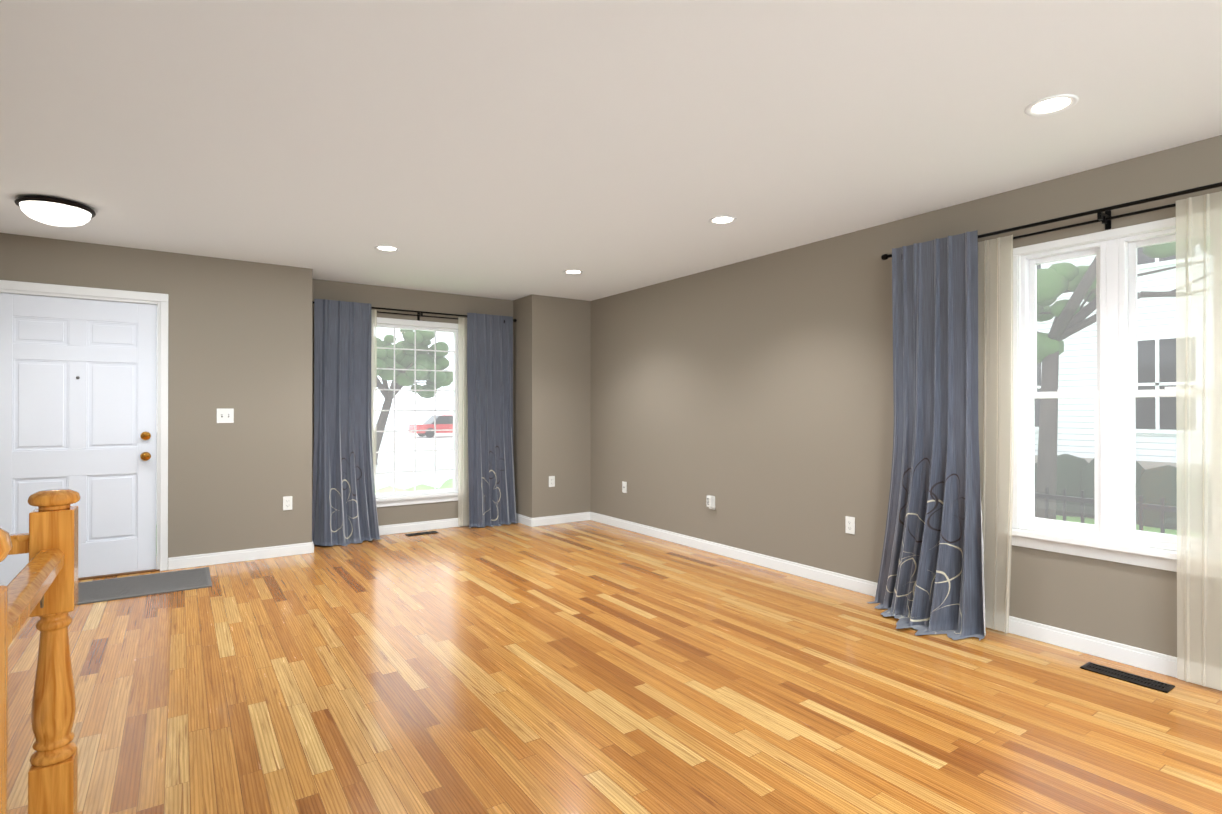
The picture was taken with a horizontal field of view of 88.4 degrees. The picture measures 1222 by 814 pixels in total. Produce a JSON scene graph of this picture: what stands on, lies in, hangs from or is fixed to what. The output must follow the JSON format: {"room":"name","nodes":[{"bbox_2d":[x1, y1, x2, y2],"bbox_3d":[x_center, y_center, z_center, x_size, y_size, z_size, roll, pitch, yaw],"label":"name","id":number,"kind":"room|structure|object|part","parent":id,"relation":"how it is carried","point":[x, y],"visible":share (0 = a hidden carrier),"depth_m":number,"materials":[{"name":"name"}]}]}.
{"room":"empty living room","nodes":[
{"label":"empty living room","id":0,"kind":"room"},
{"bbox_2d":[0,233,312,557],"bbox_3d":[-3.580,0.030,5.065,2.045,2.440,0.600,0,0,-35],"label":"wall","id":1,"kind":"structure","parent":0,"point":[240,337],"depth_m":5.03,"materials":[{"name":"beige paint"}]},
{"bbox_2d":[0,280,167,570],"bbox_3d":[-3.874,0.191,4.561,1.076,2.115,0.136,0,0,-35],"label":"door frame","id":2,"kind":"structure","parent":1,"relation":"in","point":[160,300],"depth_m":4.79,"materials":[{"name":"white wood"}]},
{"bbox_2d":[0,293,156,585],"bbox_3d":[-3.853,0.227,4.527,0.933,2.018,0.115,0,0,-35],"label":"door","id":3,"kind":"structure","parent":2,"relation":"attached to","point":[62,426],"depth_m":4.57,"materials":[{"name":"white wood"}]},
{"bbox_3d":[-3.856,0.223,4.503,0.900,1.640,0.078,0,0,-35],"label":"door hardware","id":4,"kind":"part","parent":3,"relation":"part of","materials":[{"name":"gold metal"}]},
{"bbox_2d":[217,409,233,422],"bbox_3d":[-3.088,0.070,5.028,0.116,0.116,0.016,0,0,-35],"label":"switch plate","id":5,"kind":"object","parent":1,"relation":"attached to","point":[225,415],"visible":1,"depth_m":5.03,"materials":[{"name":"white plastic"}]},
{"bbox_2d":[168,542,311,569],"bbox_3d":[-2.980,1.204,5.100,1.010,0.092,0.014,0,0,-35],"label":"baseboard","id":6,"kind":"structure","parent":1,"relation":"attached to","point":[180,562],"depth_m":5.07,"materials":[{"name":"white wood"}]},
{"bbox_2d":[283,496,291,509],"bbox_3d":[-2.720,0.809,5.283,0.070,0.115,0.008,0,0,-35],"label":"electrical outlet","id":7,"kind":"object","parent":1,"relation":"attached to","point":[287,502],"visible":1,"depth_m":5.28,"materials":[{"name":"white plastic"}]},
{"bbox_2d":[312,279,512,525],"bbox_3d":[-1.995,0.035,6.427,2.110,2.440,0.150,0,0,-35],"label":"wall","id":8,"kind":"structure","parent":0,"point":[405,299],"depth_m":6.31,"materials":[{"name":"beige paint"}]},
{"bbox_2d":[312,299,517,545],"bbox_3d":[-1.875,0.134,6.261,2.080,2.238,0.459,0,0,-35],"label":"alcove window","id":9,"kind":"structure","parent":8,"relation":"in","point":[347,501],"depth_m":6.26,"materials":[{"name":"fabric"}]},
{"bbox_2d":[312,299,380,545],"bbox_3d":[-2.409,0.131,5.766,0.600,2.236,0.247,0,0,-34],"label":"curtain","id":10,"kind":"object","parent":9,"relation":"hanging from","point":[344,508],"depth_m":5.83,"materials":[{"name":"blue fabric"}]},
{"bbox_3d":[-1.915,-0.922,6.323,2.080,0.095,0.116,0,0,-34],"label":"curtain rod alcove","id":11,"kind":"part","parent":9,"relation":"part of","materials":[{"name":"black metal"}]},
{"bbox_3d":[-2.002,0.035,6.409,0.830,1.650,0.004,0,0,-34],"label":"glass","id":12,"kind":"part","parent":9,"relation":"part of","materials":[{"name":"clear glass"}]},
{"bbox_3d":[-1.983,0.053,6.382,1.040,1.855,0.138,0,0,-34],"label":"frame","id":13,"kind":"part","parent":9,"relation":"part of","materials":[{"name":"white plastic"}]},
{"bbox_2d":[467,313,517,527],"bbox_3d":[-1.226,0.135,6.640,0.560,2.238,0.147,0,0,-34],"label":"curtain","id":14,"kind":"object","parent":9,"relation":"hanging from","point":[492,502],"depth_m":6.68,"materials":[{"name":"blue fabric"}]},
{"bbox_2d":[379,518,468,534],"bbox_3d":[-1.949,1.209,6.355,2.082,0.092,0.014,0,0,-35],"label":"baseboard","id":15,"kind":"structure","parent":8,"relation":"attached to","point":[414,526],"depth_m":6.35,"materials":[{"name":"white wood"}]},
{"bbox_2d":[513,294,590,517],"bbox_3d":[-0.698,0.038,7.046,0.730,2.440,0.600,0,0,-35],"label":"wall","id":16,"kind":"structure","parent":0,"point":[551,386],"depth_m":6.79,"materials":[{"name":"beige paint"}]},
{"bbox_2d":[516,513,532,526],"bbox_3d":[-0.958,1.211,6.763,0.014,0.092,0.464,0,0,-35],"label":"baseboard","id":17,"kind":"structure","parent":16,"relation":"attached to","point":[524,520],"depth_m":6.70,"materials":[{"name":"white wood"}]},
{"bbox_2d":[549,476,554,486],"bbox_3d":[-0.632,0.796,6.718,0.070,0.115,0.008,0,0,-35],"label":"electrical outlet","id":18,"kind":"object","parent":16,"relation":"attached to","point":[551,481],"visible":1,"depth_m":6.72,"materials":[{"name":"white plastic"}]},
{"bbox_2d":[533,512,589,526],"bbox_3d":[-0.530,1.211,6.785,0.716,0.092,0.014,0,0,-35],"label":"baseboard","id":19,"kind":"structure","parent":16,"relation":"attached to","point":[559,519],"depth_m":6.77,"materials":[{"name":"white wood"}]},
{"bbox_2d":[0,0,1221,300],"bbox_3d":[0.078,-1.241,2.215,5.230,0.080,9.450,0,0,-35],"label":"ceiling","id":20,"kind":"structure","parent":0,"point":[502,148],"depth_m":2.64,"materials":[{"name":"white paint"}]},
{"bbox_2d":[14,195,95,226],"bbox_3d":[-3.264,-1.135,3.696,0.360,0.119,0.360,0,0,-35],"label":"lamp","id":21,"kind":"object","parent":20,"relation":"attached to","point":[54,211],"visible":0.98,"depth_m":3.61,"materials":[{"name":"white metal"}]},
{"bbox_2d":[374,245,398,251],"bbox_3d":[-1.681,-1.188,4.712,0.176,0.006,0.176,0,0,-35],"label":"recessed light","id":22,"kind":"object","parent":20,"relation":"in","point":[386,248],"visible":1,"depth_m":4.71,"materials":[{"name":"white"}]},
{"bbox_2d":[563,270,582,273],"bbox_3d":[-0.331,-1.185,5.519,0.176,0.006,0.176,0,0,-35],"label":"recessed light","id":23,"kind":"object","parent":20,"relation":"in","point":[573,272],"visible":0.96,"depth_m":5.52,"materials":[{"name":"white"}]},
{"bbox_2d":[709,216,736,223],"bbox_3d":[0.712,-1.190,4.003,0.176,0.006,0.176,0,0,-35],"label":"recessed light","id":24,"kind":"object","parent":20,"relation":"in","point":[722,220],"visible":1,"depth_m":3.99,"materials":[{"name":"white"}]},
{"bbox_2d":[1025,94,1078,115],"bbox_3d":[1.748,-1.196,2.495,0.176,0.006,0.176,0,0,-35],"label":"recessed light","id":25,"kind":"object","parent":20,"relation":"in","point":[1051,105],"visible":1,"depth_m":2.49,"materials":[{"name":"white"}]},
{"bbox_2d":[7,520,1221,813],"bbox_3d":[0.078,1.269,2.205,5.230,0.060,9.450,0,0,-35],"label":"floor","id":26,"kind":"structure","parent":0,"point":[589,666],"depth_m":2.67,"materials":[{"name":"brown wood"}]},
{"bbox_2d":[0,489,80,813],"bbox_3d":[-1.501,0.694,0.995,0.951,1.081,1.041,0,0,-35],"label":"stair railing","id":27,"kind":"object","parent":26,"relation":"on","point":[43,584],"visible":1,"depth_m":1.58,"materials":[{"name":"brown wood"}]},
{"bbox_2d":[78,566,159,579],"bbox_3d":[-3.875,1.242,4.563,0.995,0.012,0.125,0,0,-35],"label":"threshold","id":28,"kind":"object","parent":26,"relation":"on","point":[116,574],"visible":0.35,"depth_m":4.65,"materials":[{"name":"brown wood"}]},
{"bbox_2d":[77,567,211,604],"bbox_3d":[-3.482,1.243,4.242,1.310,0.009,0.620,0,0,-35],"label":"mat","id":29,"kind":"object","parent":26,"relation":"on","point":[130,587],"visible":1,"depth_m":4.36,"materials":[{"name":"grey fabric"}]},
{"bbox_2d":[405,531,438,535],"bbox_3d":[-1.869,1.252,6.212,0.300,0.006,0.100,0,0,-35],"label":"floor vent","id":30,"kind":"object","parent":26,"relation":"in","point":[422,533],"visible":1,"depth_m":6.20,"materials":[{"name":"black metal"}]},
{"bbox_2d":[1080,662,1174,692],"bbox_3d":[2.365,1.239,2.885,0.110,0.006,0.320,0,0,-35],"label":"floor vent","id":31,"kind":"object","parent":26,"relation":"in","point":[1132,678],"visible":1,"depth_m":2.87,"materials":[{"name":"black metal"}]},
{"bbox_2d":[591,135,1221,656],"bbox_3d":[1.126,0.031,5.169,0.150,2.440,5.760,0,0,-35],"label":"wall","id":32,"kind":"structure","parent":0,"point":[754,396],"depth_m":4.60,"materials":[{"name":"beige paint"}]},
{"bbox_2d":[622,481,626,492],"bbox_3d":[0.134,0.826,6.462,0.018,0.115,0.070,0,0,-35],"label":"outlet","id":33,"kind":"object","parent":32,"relation":"attached to","point":[624,487],"visible":1,"depth_m":6.46,"materials":[{"name":"white plastic"}]},
{"bbox_2d":[706,495,714,509],"bbox_3d":[0.851,0.820,5.389,0.051,0.118,0.070,0,0,-35],"label":"air freshener","id":34,"kind":"object","parent":32,"relation":"attached to","point":[710,501],"visible":1,"depth_m":5.37,"materials":[{"name":"white plastic"}]},
{"bbox_2d":[845,516,854,533],"bbox_3d":[1.633,0.807,4.288,0.008,0.115,0.070,0,0,-35],"label":"electrical outlet","id":35,"kind":"object","parent":32,"relation":"attached to","point":[850,524],"visible":1,"depth_m":4.28,"materials":[{"name":"white plastic"}]},
{"bbox_2d":[590,512,1176,677],"bbox_3d":[2.231,1.198,3.412,0.014,0.092,8.700,0,0,-35],"label":"baseboard","id":36,"kind":"structure","parent":32,"relation":"attached to","point":[1160,663],"depth_m":4.14,"materials":[{"name":"white wood"}]},
{"bbox_2d":[867,182,1221,690],"bbox_3d":[2.244,0.125,2.970,0.497,2.226,2.390,0,0,-35],"label":"curtain","id":37,"kind":"object","parent":32,"relation":"attached to","point":[945,566],"visible":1,"depth_m":3.49,"materials":[{"name":"blue fabric"}]},
{"bbox_3d":[2.415,-0.925,3.055,0.122,0.095,2.330,0,0,-34],"label":"rod","id":38,"kind":"part","parent":37,"relation":"part of","materials":[{"name":"black metal"}]},
{"bbox_2d":[1012,217,1176,571],"bbox_3d":[2.486,-0.057,3.112,0.160,1.630,0.950,0,0,-35],"label":"window","id":39,"kind":"structure","parent":32,"relation":"in","point":[1112,534],"depth_m":3.14,"materials":[{"name":"white plastic"}]},
{"label":"outside","id":40,"kind":"structure","parent":0,"visible":0},
{"bbox_2d":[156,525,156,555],"bbox_3d":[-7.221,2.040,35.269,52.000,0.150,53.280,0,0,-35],"label":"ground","id":41,"kind":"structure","parent":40,"point":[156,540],"depth_m":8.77,"materials":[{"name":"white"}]},
{"bbox_2d":[156,429,452,524],"bbox_3d":[-8.858,1.970,37.651,52.000,0.008,47.500,0,0,-35],"label":"street","id":42,"kind":"structure","parent":41,"relation":"on","point":[420,462],"depth_m":22.40,"materials":[{"name":"grey"}]},
{"bbox_2d":[376,329,452,464],"bbox_3d":[-7.369,-0.580,20.328,4.723,4.894,4.644,0,0,-35],"label":"tree","id":43,"kind":"object","parent":42,"relation":"on","point":[429,362],"depth_m":20.04,"materials":[{"name":"green plant"}]},
{"bbox_2d":[409,415,452,437],"bbox_3d":[-11.025,1.255,41.777,4.300,1.430,1.790,0,0,-35],"label":"car","id":44,"kind":"object","parent":42,"relation":"on","point":[441,424],"depth_m":40.77,"materials":[{"name":"red metal"}]},
{"bbox_2d":[1056,515,1176,534],"bbox_3d":[15.610,1.934,7.278,26.080,0.150,18.720,0,0,-35],"label":"ground","id":45,"kind":"structure","parent":40,"point":[1089,521],"depth_m":10.08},
{"bbox_2d":[375,454,1176,529],"bbox_3d":[4.079,1.498,6.246,13.104,1.526,10.180,0,0,-35],"label":"shrubs","id":46,"kind":"object","parent":45,"relation":"on","point":[1153,488],"depth_m":9.99,"materials":[{"name":"green plant"}]},
{"bbox_2d":[1035,242,1175,519],"bbox_3d":[4.985,-0.781,7.114,2.759,5.328,4.424,0,0,-35],"label":"tree","id":47,"kind":"object","parent":45,"relation":"on","point":[1073,309],"depth_m":7.41,"materials":[{"name":"green plant"}]},
{"bbox_2d":[1035,487,1176,532],"bbox_3d":[4.916,1.271,3.862,0.040,1.150,5.200,0,0,-35],"label":"fence","id":48,"kind":"object","parent":45,"relation":"on","point":[1092,501],"depth_m":5.22,"materials":[{"name":"black"}]},
{"bbox_2d":[1035,247,1176,469],"bbox_3d":[12.861,-2.179,10.428,6.060,8.100,15.000,0,0,-35],"label":"neighbouring house","id":49,"kind":"structure","parent":45,"relation":"on","point":[1146,453],"depth_m":10.69,"materials":[{"name":"wood"}]}
]}

